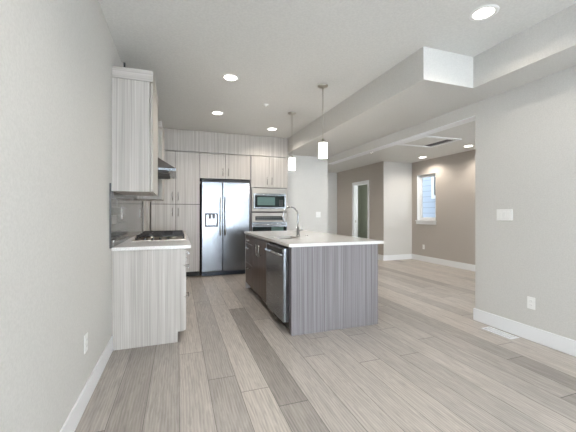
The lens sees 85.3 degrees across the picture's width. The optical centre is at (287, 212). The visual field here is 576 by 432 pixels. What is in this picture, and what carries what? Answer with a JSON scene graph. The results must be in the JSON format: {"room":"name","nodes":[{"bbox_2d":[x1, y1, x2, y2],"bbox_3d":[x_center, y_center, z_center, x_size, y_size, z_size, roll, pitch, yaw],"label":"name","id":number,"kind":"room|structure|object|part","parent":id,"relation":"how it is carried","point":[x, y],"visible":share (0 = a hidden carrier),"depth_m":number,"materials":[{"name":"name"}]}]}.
{"room":"kitchen","nodes":[
{"label":"kitchen","id":0,"kind":"room"},
{"bbox_2d":[0,0,145,431],"bbox_3d":[-1.187,-0.171,1.470,0.150,2.787,10.460,0,0,-19],"label":"wall","id":1,"kind":"structure","parent":0,"point":[57,57],"depth_m":1.47,"materials":[{"name":"paint"}]},
{"bbox_2d":[84,332,87,353],"bbox_3d":[-1.284,0.829,1.987,0.009,0.115,0.072,0,0,-19],"label":"wall outlet","id":2,"kind":"object","parent":1,"relation":"attached to","point":[86,334],"visible":1,"depth_m":1.98,"materials":[{"name":"white plastic"}]},
{"bbox_2d":[60,336,112,431],"bbox_3d":[-0.492,1.155,-0.268,0.012,0.135,6.420,0,0,-19],"label":"baseboard","id":3,"kind":"structure","parent":1,"relation":"attached to","point":[70,425],"depth_m":1.99,"materials":[{"name":"white paint"}]},
{"bbox_2d":[109,183,142,248],"bbox_3d":[-1.951,-0.085,3.900,0.014,0.784,2.600,0,0,-19],"label":"tile backsplash","id":4,"kind":"structure","parent":1,"relation":"attached to","point":[120,230],"depth_m":3.30,"materials":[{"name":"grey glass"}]},
{"bbox_3d":[-1.523,0.026,2.680,0.014,0.561,0.013,0,0,-19],"label":"edge trim","id":5,"kind":"part","parent":4,"relation":"part of","materials":[{"name":"silver metal"}]},
{"bbox_2d":[112,66,157,195],"bbox_3d":[-1.526,-0.749,3.179,0.336,1.113,0.754,0,0,-19],"label":"upper cabinet","id":6,"kind":"object","parent":1,"relation":"attached to","point":[134,92],"visible":0.98,"depth_m":2.83,"materials":[{"name":"grey laminate"}]},
{"bbox_3d":[-1.526,-1.255,3.179,0.336,0.100,0.754,0,0,-19],"label":"crown panel","id":7,"kind":"part","parent":6,"relation":"part of","materials":[{"name":"grey laminate"}]},
{"bbox_3d":[-1.318,-0.695,3.053,0.020,0.999,0.369,0,0,-19],"label":"door","id":8,"kind":"part","parent":6,"relation":"part of","materials":[{"name":"grey laminate"}]},
{"bbox_3d":[-1.442,-0.695,3.407,0.020,0.999,0.369,0,0,-19],"label":"door","id":9,"kind":"part","parent":6,"relation":"part of","materials":[{"name":"grey laminate"}]},
{"bbox_2d":[137,121,163,200],"bbox_3d":[-2.077,-0.749,4.750,0.336,1.113,0.764,0,0,-19],"label":"upper cabinet","id":10,"kind":"object","parent":1,"relation":"attached to","point":[160,197],"visible":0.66,"depth_m":4.44,"materials":[{"name":"grey laminate"}]},
{"bbox_3d":[-2.077,-1.255,4.750,0.336,0.100,0.764,0,0,-19],"label":"crown panel","id":11,"kind":"part","parent":10,"relation":"part of","materials":[{"name":"grey laminate"}]},
{"bbox_3d":[-1.868,-0.695,4.622,0.020,0.999,0.374,0,0,-19],"label":"door","id":12,"kind":"part","parent":10,"relation":"part of","materials":[{"name":"grey laminate"}]},
{"bbox_3d":[-1.993,-0.695,4.981,0.020,0.999,0.374,0,0,-19],"label":"door","id":13,"kind":"part","parent":10,"relation":"part of","materials":[{"name":"grey laminate"}]},
{"bbox_2d":[158,158,175,178],"bbox_3d":[-1.711,-1.018,3.994,0.527,1.090,0.902,0,0,-19],"label":"range hood","id":14,"kind":"object","parent":1,"relation":"attached to","point":[165,170],"visible":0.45,"depth_m":3.65,"materials":[{"name":"silver metal"}]},
{"bbox_2d":[150,150,278,230],"bbox_3d":[-1.508,-0.171,6.820,2.782,2.787,0.150,0,0,-19],"label":"wall","id":15,"kind":"structure","parent":0,"point":[164,150],"depth_m":6.59,"materials":[{"name":"paint"}]},
{"bbox_2d":[200,153,249,180],"bbox_3d":[-1.324,-0.905,6.434,0.981,0.487,0.694,0,0,-19],"label":"upper cabinet","id":16,"kind":"object","parent":15,"relation":"attached to","point":[212,166],"visible":0.97,"depth_m":6.13,"materials":[{"name":"grey wood"}]},
{"bbox_3d":[-1.460,-0.905,6.069,0.479,0.481,0.020,0,0,-19],"label":"door","id":17,"kind":"part","parent":16,"relation":"part of","materials":[{"name":"grey laminate"}]},
{"bbox_3d":[-0.996,-0.905,6.231,0.492,0.481,0.020,0,0,-19],"label":"door","id":18,"kind":"part","parent":16,"relation":"part of","materials":[{"name":"grey laminate"}]},
{"bbox_2d":[283,155,327,232],"bbox_3d":[-0.044,-0.047,8.241,1.015,2.540,2.817,0,0,-19],"label":"wall","id":19,"kind":"structure","parent":0,"point":[307,184],"depth_m":6.92,"materials":[{"name":"paint"}]},
{"bbox_2d":[75,259,575,431],"bbox_3d":[2.465,1.283,3.990,8.709,0.120,12.800,0,0,-19],"label":"floor","id":20,"kind":"structure","parent":0,"point":[426,365],"depth_m":2.35,"materials":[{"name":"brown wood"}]},
{"bbox_2d":[112,249,183,349],"bbox_3d":[-1.278,0.781,2.875,0.606,0.881,0.017,0,0,-19],"label":"end panel","id":21,"kind":"object","parent":20,"relation":"on","point":[148,285],"visible":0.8,"depth_m":2.86,"materials":[{"name":"grey laminate"}]},
{"bbox_2d":[146,201,149,230],"bbox_3d":[-2.550,0.037,5.689,0.066,2.372,0.020,0,0,-19],"label":"filler panel","id":22,"kind":"object","parent":20,"relation":"on","point":[147,202],"visible":0.21,"depth_m":5.68,"materials":[{"name":"grey laminate"}]},
{"bbox_2d":[151,151,199,275],"bbox_3d":[-2.196,0.036,6.128,0.859,2.371,0.694,0,0,-19],"label":"pantry cabinet","id":23,"kind":"object","parent":20,"relation":"on","point":[180,207],"visible":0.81,"depth_m":5.89,"materials":[{"name":"grey wood"}]},
{"bbox_3d":[-2.303,0.483,5.773,0.418,1.274,0.020,0,0,-19],"label":"door","id":24,"kind":"part","parent":23,"relation":"part of","materials":[{"name":"grey laminate"}]},
{"bbox_3d":[-2.303,-0.655,5.773,0.418,0.981,0.020,0,0,-19],"label":"door","id":25,"kind":"part","parent":23,"relation":"part of","materials":[{"name":"grey laminate"}]},
{"bbox_3d":[-1.897,0.483,5.916,0.431,1.274,0.020,0,0,-19],"label":"door","id":26,"kind":"part","parent":23,"relation":"part of","materials":[{"name":"grey laminate"}]},
{"bbox_3d":[-1.897,-0.655,5.916,0.431,0.981,0.020,0,0,-19],"label":"door","id":27,"kind":"part","parent":23,"relation":"part of","materials":[{"name":"grey laminate"}]},
{"bbox_2d":[184,249,188,329],"bbox_3d":[-1.358,0.781,3.204,0.654,0.881,0.653,0,0,-19],"label":"base cabinet","id":28,"kind":"object","parent":20,"relation":"on","point":[185,253],"visible":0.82,"depth_m":2.99,"materials":[{"name":"grey laminate"}]},
{"bbox_2d":[111,231,190,250],"bbox_3d":[-1.653,0.324,4.044,0.670,0.031,2.513,0,0,-19],"label":"countertop","id":29,"kind":"structure","parent":28,"relation":"on","point":[128,245],"depth_m":2.96,"materials":[{"name":"white stone"}]},
{"bbox_2d":[133,230,185,240],"bbox_3d":[-1.579,0.278,3.918,0.552,0.058,0.960,0,0,-19],"label":"gas cooktop","id":30,"kind":"object","parent":29,"relation":"in","point":[171,234],"visible":1,"depth_m":3.64,"materials":[{"name":"black metal"}]},
{"bbox_3d":[-1.094,0.425,3.296,0.020,0.149,0.649,0,0,-19],"label":"drawer","id":31,"kind":"part","parent":28,"relation":"part of","materials":[{"name":"grey laminate"}]},
{"bbox_3d":[-1.094,0.653,3.296,0.020,0.294,0.649,0,0,-19],"label":"drawer","id":32,"kind":"part","parent":28,"relation":"part of","materials":[{"name":"grey laminate"}]},
{"bbox_3d":[-1.094,0.963,3.296,0.020,0.314,0.649,0,0,-19],"label":"drawer","id":33,"kind":"part","parent":28,"relation":"part of","materials":[{"name":"grey laminate"}]},
{"bbox_2d":[200,179,249,275],"bbox_3d":[-1.303,0.287,6.374,0.929,1.848,0.767,0,0,-19],"label":"refrigerator","id":34,"kind":"object","parent":20,"relation":"on","point":[225,206],"visible":0.99,"depth_m":6.08,"materials":[{"name":"grey metal"}]},
{"bbox_3d":[-1.464,0.266,6.018,0.389,1.725,0.068,0,0,-19],"label":"freezer door","id":35,"kind":"part","parent":34,"relation":"part of","materials":[{"name":"silver metal"}]},
{"bbox_3d":[-1.299,0.068,6.010,0.026,0.772,0.077,0,0,-19],"label":"handle","id":36,"kind":"part","parent":34,"relation":"part of","materials":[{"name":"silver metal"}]},
{"bbox_3d":[-1.216,0.068,6.039,0.026,0.772,0.077,0,0,-19],"label":"handle","id":37,"kind":"part","parent":34,"relation":"part of","materials":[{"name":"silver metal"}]},
{"bbox_3d":[-1.023,0.266,6.173,0.534,1.725,0.068,0,0,-19],"label":"door","id":38,"kind":"part","parent":34,"relation":"part of","materials":[{"name":"silver metal"}]},
{"bbox_2d":[245,234,250,287],"bbox_3d":[-0.210,0.782,5.247,1.019,0.882,0.018,0,0,-19],"label":"island end panel","id":39,"kind":"object","parent":20,"relation":"on","point":[246,283],"visible":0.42,"depth_m":5.08,"materials":[{"name":"grey"}]},
{"bbox_2d":[246,234,253,287],"bbox_3d":[-0.343,0.781,4.935,0.638,0.881,0.477,0,0,-19],"label":"base cabinet","id":40,"kind":"object","parent":20,"relation":"on","point":[248,237],"visible":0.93,"depth_m":4.79,"materials":[{"name":"laminate"}]},
{"bbox_3d":[-0.599,0.958,4.845,0.020,0.320,0.473,0,0,-19],"label":"drawer","id":41,"kind":"part","parent":40,"relation":"part of","materials":[{"name":"laminate"}]},
{"bbox_3d":[-0.599,0.639,4.845,0.020,0.302,0.473,0,0,-19],"label":"drawer","id":42,"kind":"part","parent":40,"relation":"part of","materials":[{"name":"laminate"}]},
{"bbox_3d":[-0.599,0.419,4.845,0.020,0.122,0.473,0,0,-19],"label":"drawer","id":43,"kind":"part","parent":40,"relation":"part of","materials":[{"name":"laminate"}]},
{"bbox_2d":[249,156,250,230],"bbox_3d":[-0.857,0.037,6.615,0.016,2.372,0.661,0,0,-19],"label":"divider panel","id":44,"kind":"object","parent":20,"relation":"on","point":[250,156],"visible":0.21,"depth_m":6.31,"materials":[{"name":"grey laminate"}]},
{"bbox_2d":[252,237,270,301],"bbox_3d":[-0.118,0.781,4.293,0.638,0.881,0.878,0,0,-19],"label":"base cabinet","id":45,"kind":"object","parent":20,"relation":"on","point":[258,244],"visible":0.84,"depth_m":4.20,"materials":[{"name":"laminate"}]},
{"bbox_3d":[-0.444,0.738,4.403,0.020,0.766,0.451,0,0,-19],"label":"door","id":46,"kind":"part","parent":45,"relation":"part of","materials":[{"name":"laminate"}]},
{"bbox_3d":[-0.299,0.738,3.989,0.020,0.766,0.419,0,0,-19],"label":"door","id":47,"kind":"part","parent":45,"relation":"part of","materials":[{"name":"laminate"}]},
{"bbox_2d":[244,230,383,246],"bbox_3d":[0.168,0.324,4.275,1.105,0.031,2.193,0,0,-19],"label":"countertop","id":48,"kind":"structure","parent":45,"relation":"on","point":[314,238],"depth_m":3.73,"materials":[{"name":"white stone"}]},
{"bbox_2d":[282,206,302,236],"bbox_3d":[0.056,0.114,4.024,0.294,0.388,0.056,0,0,-27],"label":"kitchen faucet","id":49,"kind":"object","parent":48,"relation":"on","point":[295,209],"visible":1,"depth_m":4.04,"materials":[{"name":"silver metal"}]},
{"bbox_2d":[251,156,286,230],"bbox_3d":[-0.482,0.037,6.729,0.760,2.372,0.694,0,0,-19],"label":"tall cabinet","id":50,"kind":"object","parent":20,"relation":"on","point":[266,172],"visible":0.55,"depth_m":6.43,"materials":[{"name":"grey wood"}]},
{"bbox_3d":[-0.566,-0.831,6.382,0.370,0.632,0.020,0,0,-19],"label":"door","id":51,"kind":"part","parent":50,"relation":"part of","materials":[{"name":"grey laminate"}]},
{"bbox_2d":[252,188,286,211],"bbox_3d":[-0.471,-0.263,6.696,0.744,0.478,0.671,0,0,-19],"label":"microwave","id":52,"kind":"object","parent":50,"relation":"in","point":[263,199],"visible":0.97,"depth_m":6.40,"materials":[{"name":"grey metal"}]},
{"bbox_3d":[-0.374,-0.234,6.420,0.686,0.311,0.034,0,0,-19],"label":"door","id":53,"kind":"part","parent":52,"relation":"part of","materials":[{"name":"silver metal"}]},
{"bbox_3d":[-0.368,-0.232,6.403,0.630,0.240,0.003,0,0,-19],"label":"black glass","id":54,"kind":"part","parent":52,"relation":"part of","materials":[{"name":"black glass"}]},
{"bbox_2d":[252,213,286,230],"bbox_3d":[-0.469,0.352,6.691,0.744,0.702,0.680,0,0,-19],"label":"wall oven","id":55,"kind":"object","parent":50,"relation":"in","point":[260,221],"visible":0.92,"depth_m":6.40,"materials":[{"name":"grey metal"}]},
{"bbox_3d":[-0.386,0.115,6.407,0.580,0.084,0.003,0,0,-19],"label":"control panel","id":56,"kind":"part","parent":55,"relation":"part of","materials":[{"name":"black glass"}]},
{"bbox_3d":[-0.375,0.447,6.423,0.744,0.503,0.028,0,0,-19],"label":"oven door","id":57,"kind":"part","parent":55,"relation":"part of","materials":[{"name":"silver metal"}]},
{"bbox_3d":[-0.370,0.456,6.409,0.720,0.335,0.003,0,0,-19],"label":"oven glass","id":58,"kind":"part","parent":55,"relation":"part of","materials":[{"name":"black glass"}]},
{"bbox_3d":[-0.374,0.238,6.402,0.680,0.019,0.070,0,0,-19],"label":"handle","id":59,"kind":"part","parent":55,"relation":"part of","materials":[{"name":"silver metal"}]},
{"bbox_3d":[-0.207,-0.831,6.508,0.382,0.632,0.020,0,0,-19],"label":"door","id":60,"kind":"part","parent":50,"relation":"part of","materials":[{"name":"grey laminate"}]},
{"bbox_2d":[265,243,288,328],"bbox_3d":[0.104,0.790,3.554,0.612,0.858,0.650,0,0,-19],"label":"dishwasher","id":61,"kind":"object","parent":20,"relation":"on","point":[277,255],"visible":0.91,"depth_m":3.31,"materials":[{"name":"grey metal"}]},
{"bbox_3d":[-0.165,0.433,3.455,0.039,0.024,0.612,0,0,-19],"label":"handle","id":62,"kind":"part","parent":61,"relation":"part of","materials":[{"name":"silver metal"}]},
{"bbox_2d":[287,158,287,230],"bbox_3d":[-0.040,0.037,6.651,0.019,2.372,0.180,0,0,-19],"label":"end panel","id":63,"kind":"object","parent":20,"relation":"on","point":[287,158],"visible":0.21,"depth_m":6.57,"materials":[{"name":"grey laminate"}]},
{"bbox_2d":[289,244,377,335],"bbox_3d":[0.499,0.782,3.299,1.010,0.882,0.074,0,0,-19],"label":"island end panel","id":64,"kind":"object","parent":20,"relation":"on","point":[331,287],"visible":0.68,"depth_m":3.24,"materials":[{"name":"grey laminate"}]},
{"bbox_2d":[481,327,518,339],"bbox_3d":[2.149,1.220,3.174,0.125,0.005,0.310,0,0,-19],"label":"floor vent","id":65,"kind":"object","parent":20,"relation":"in","point":[490,329],"visible":1,"depth_m":3.16,"materials":[{"name":"white metal"}]},
{"bbox_2d":[328,172,336,233],"bbox_3d":[0.801,-0.047,10.098,2.089,2.540,0.130,0,0,-19],"label":"wall","id":66,"kind":"structure","parent":0,"point":[332,177],"depth_m":10.26,"materials":[{"name":"paint"}]},
{"bbox_2d":[98,0,575,137],"bbox_3d":[0.657,-1.624,2.116,4.059,0.120,10.460,0,0,-19],"label":"ceiling","id":67,"kind":"structure","parent":0,"point":[280,52],"depth_m":2.90,"materials":[{"name":"paint"}]},
{"bbox_2d":[211,111,223,114],"bbox_3d":[-1.106,-1.561,4.901,0.208,0.004,0.208,0,0,-19],"label":"recessed light","id":68,"kind":"object","parent":67,"relation":"in","point":[212,112],"visible":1,"depth_m":4.91,"materials":[{"name":"white plastic"}]},
{"bbox_2d":[163,128,287,157],"bbox_3d":[-1.294,-1.361,6.129,2.728,0.401,0.020,0,0,-19],"label":"panel","id":69,"kind":"object","parent":67,"relation":"attached to","point":[174,139],"visible":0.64,"depth_m":6.13,"materials":[{"name":"grey laminate"}]},
{"bbox_2d":[221,74,238,81],"bbox_3d":[-0.665,-1.561,3.613,0.208,0.004,0.208,0,0,-19],"label":"recessed light","id":70,"kind":"object","parent":67,"relation":"in","point":[228,77],"visible":1,"depth_m":3.61,"materials":[{"name":"white plastic"}]},
{"bbox_2d":[288,112,295,169],"bbox_3d":[0.063,-1.118,4.901,0.128,0.892,0.128,0,0,-19],"label":"pendant light","id":71,"kind":"object","parent":67,"relation":"hanging from","point":[292,160],"visible":1,"depth_m":4.86,"materials":[{"name":"white glass"}]},
{"bbox_3d":[0.063,-0.763,4.901,0.110,0.182,0.110,0,0,-19],"label":"lamp shade","id":72,"kind":"part","parent":71,"relation":"part of","materials":[{"name":"white glass"}]},
{"bbox_2d":[318,83,327,158],"bbox_3d":[0.430,-1.118,3.841,0.128,0.892,0.128,0,0,-19],"label":"pendant light","id":73,"kind":"object","parent":67,"relation":"hanging from","point":[322,146],"visible":1,"depth_m":3.80,"materials":[{"name":"white glass"}]},
{"bbox_3d":[0.430,-0.763,3.841,0.110,0.182,0.110,0,0,-19],"label":"lamp shade","id":74,"kind":"part","parent":73,"relation":"part of","materials":[{"name":"white glass"}]},
{"bbox_2d":[279,3,575,157],"bbox_3d":[1.942,-1.409,2.567,1.018,0.311,10.160,0,0,-19],"label":"soffit","id":75,"kind":"structure","parent":67,"relation":"attached to","point":[430,83],"depth_m":3.17,"materials":[{"name":"paint"}]},
{"bbox_2d":[468,4,499,20],"bbox_3d":[1.531,-1.561,2.446,0.208,0.004,0.208,0,0,-19],"label":"recessed light","id":76,"kind":"object","parent":67,"relation":"in","point":[484,12],"visible":1,"depth_m":2.44,"materials":[{"name":"white plastic"}]},
{"bbox_2d":[337,161,383,254],"bbox_3d":[2.091,-0.047,9.168,0.130,2.540,2.478,0,0,-19],"label":"wall","id":77,"kind":"structure","parent":0,"point":[374,173],"depth_m":8.56,"materials":[{"name":"beige paint"}]},
{"bbox_2d":[352,180,368,238],"bbox_3d":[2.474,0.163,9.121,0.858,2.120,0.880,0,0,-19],"label":"door frame","id":78,"kind":"structure","parent":77,"relation":"in","point":[355,185],"depth_m":9.33,"materials":[{"name":"white paint"}]},
{"bbox_2d":[358,184,366,237],"bbox_3d":[2.563,-0.047,9.472,0.822,2.540,2.478,0,0,-19],"label":"wall","id":79,"kind":"structure","parent":0,"point":[362,189],"depth_m":10.49,"materials":[{"name":"green paint"}]},
{"bbox_2d":[384,161,411,254],"bbox_3d":[2.901,-0.047,8.206,1.021,2.540,0.134,0,0,-19],"label":"wall","id":80,"kind":"structure","parent":0,"point":[397,175],"depth_m":8.12,"materials":[{"name":"paint"}]},
{"bbox_2d":[383,254,411,260],"bbox_3d":[2.849,1.155,8.108,0.892,0.135,0.016,0,0,-19],"label":"baseboard","id":81,"kind":"structure","parent":80,"relation":"attached to","point":[400,256],"depth_m":8.10,"materials":[{"name":"white paint"}]},
{"bbox_2d":[328,121,474,172],"bbox_3d":[3.876,-1.377,5.862,4.808,0.120,10.200,0,0,-19],"label":"ceiling","id":82,"kind":"structure","parent":0,"point":[466,132],"depth_m":6.72,"materials":[{"name":"paint"}]},
{"bbox_2d":[398,135,461,147],"bbox_3d":[2.593,-1.308,5.783,0.820,0.017,0.740,0,0,-19],"label":"ceiling hatch","id":83,"kind":"object","parent":82,"relation":"attached to","point":[427,141],"visible":0.92,"depth_m":5.76,"materials":[{"name":"white paint"}]},
{"bbox_3d":[2.511,-1.312,5.754,0.495,0.009,0.590,0,0,-19],"label":"lid","id":84,"kind":"part","parent":83,"relation":"part of","materials":[{"name":"paint"}]},
{"bbox_2d":[328,103,474,165],"bbox_3d":[1.117,-1.337,6.671,0.139,0.455,6.548,0,0,-19],"label":"beam","id":85,"kind":"structure","parent":0,"point":[468,111],"depth_m":4.51,"materials":[{"name":"paint"}]},
{"bbox_2d":[329,116,474,164],"bbox_3d":[1.583,-1.103,5.342,0.147,0.011,3.729,0,0,-19],"label":"trim","id":86,"kind":"structure","parent":85,"relation":"attached to","point":[470,119],"depth_m":4.56,"materials":[{"name":"white paint"}]},
{"bbox_2d":[412,150,474,264],"bbox_3d":[4.569,-0.047,4.792,0.130,2.540,7.422,0,0,-19],"label":"wall","id":87,"kind":"structure","parent":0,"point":[452,238],"depth_m":7.10,"materials":[{"name":"beige paint"}]},
{"bbox_2d":[415,172,436,224],"bbox_3d":[3.487,-0.337,7.813,0.165,1.260,0.680,0,0,-19],"label":"window","id":88,"kind":"structure","parent":87,"relation":"attached to","point":[426,183],"depth_m":7.88,"materials":[{"name":"glass"}]},
{"bbox_3d":[3.541,-0.387,7.832,0.050,1.160,0.620,0,0,-19],"label":"frame","id":89,"kind":"part","parent":88,"relation":"part of","materials":[{"name":"white plastic"}]},
{"bbox_3d":[3.541,-0.387,7.832,0.030,1.080,0.540,0,0,-19],"label":"sash","id":90,"kind":"part","parent":88,"relation":"part of","materials":[{"name":"white plastic"}]},
{"bbox_3d":[3.541,-0.387,7.832,0.006,1.020,0.480,0,0,-19],"label":"glass pane","id":91,"kind":"part","parent":88,"relation":"part of","materials":[{"name":"white"}]},
{"bbox_2d":[412,254,474,270],"bbox_3d":[4.501,1.155,4.766,0.016,0.135,7.418,0,0,-19],"label":"baseboard","id":92,"kind":"structure","parent":87,"relation":"attached to","point":[471,267],"depth_m":7.21,"materials":[{"name":"white paint"}]},
{"bbox_2d":[475,66,575,340],"bbox_3d":[3.209,-0.171,0.702,0.139,2.787,6.103,0,0,-19],"label":"wall","id":93,"kind":"structure","parent":0,"point":[525,135],"depth_m":3.01,"materials":[{"name":"paint"}]},
{"bbox_2d":[497,209,511,220],"bbox_3d":[2.241,0.023,3.238,0.010,0.118,0.165,0,0,-19],"label":"light switch","id":94,"kind":"object","parent":93,"relation":"attached to","point":[502,214],"visible":1,"depth_m":3.23,"materials":[{"name":"white plastic"}]},
{"bbox_2d":[473,308,575,356],"bbox_3d":[3.181,1.155,0.780,0.171,0.135,5.969,0,0,-19],"label":"baseboard","id":95,"kind":"structure","parent":93,"relation":"attached to","point":[554,341],"depth_m":3.00,"materials":[{"name":"white paint"}]},
{"bbox_2d":[527,296,534,309],"bbox_3d":[2.328,0.865,2.991,0.009,0.115,0.072,0,0,-19],"label":"wall outlet","id":96,"kind":"object","parent":93,"relation":"attached to","point":[530,300],"visible":1,"depth_m":2.99,"materials":[{"name":"white plastic"}]}
]}

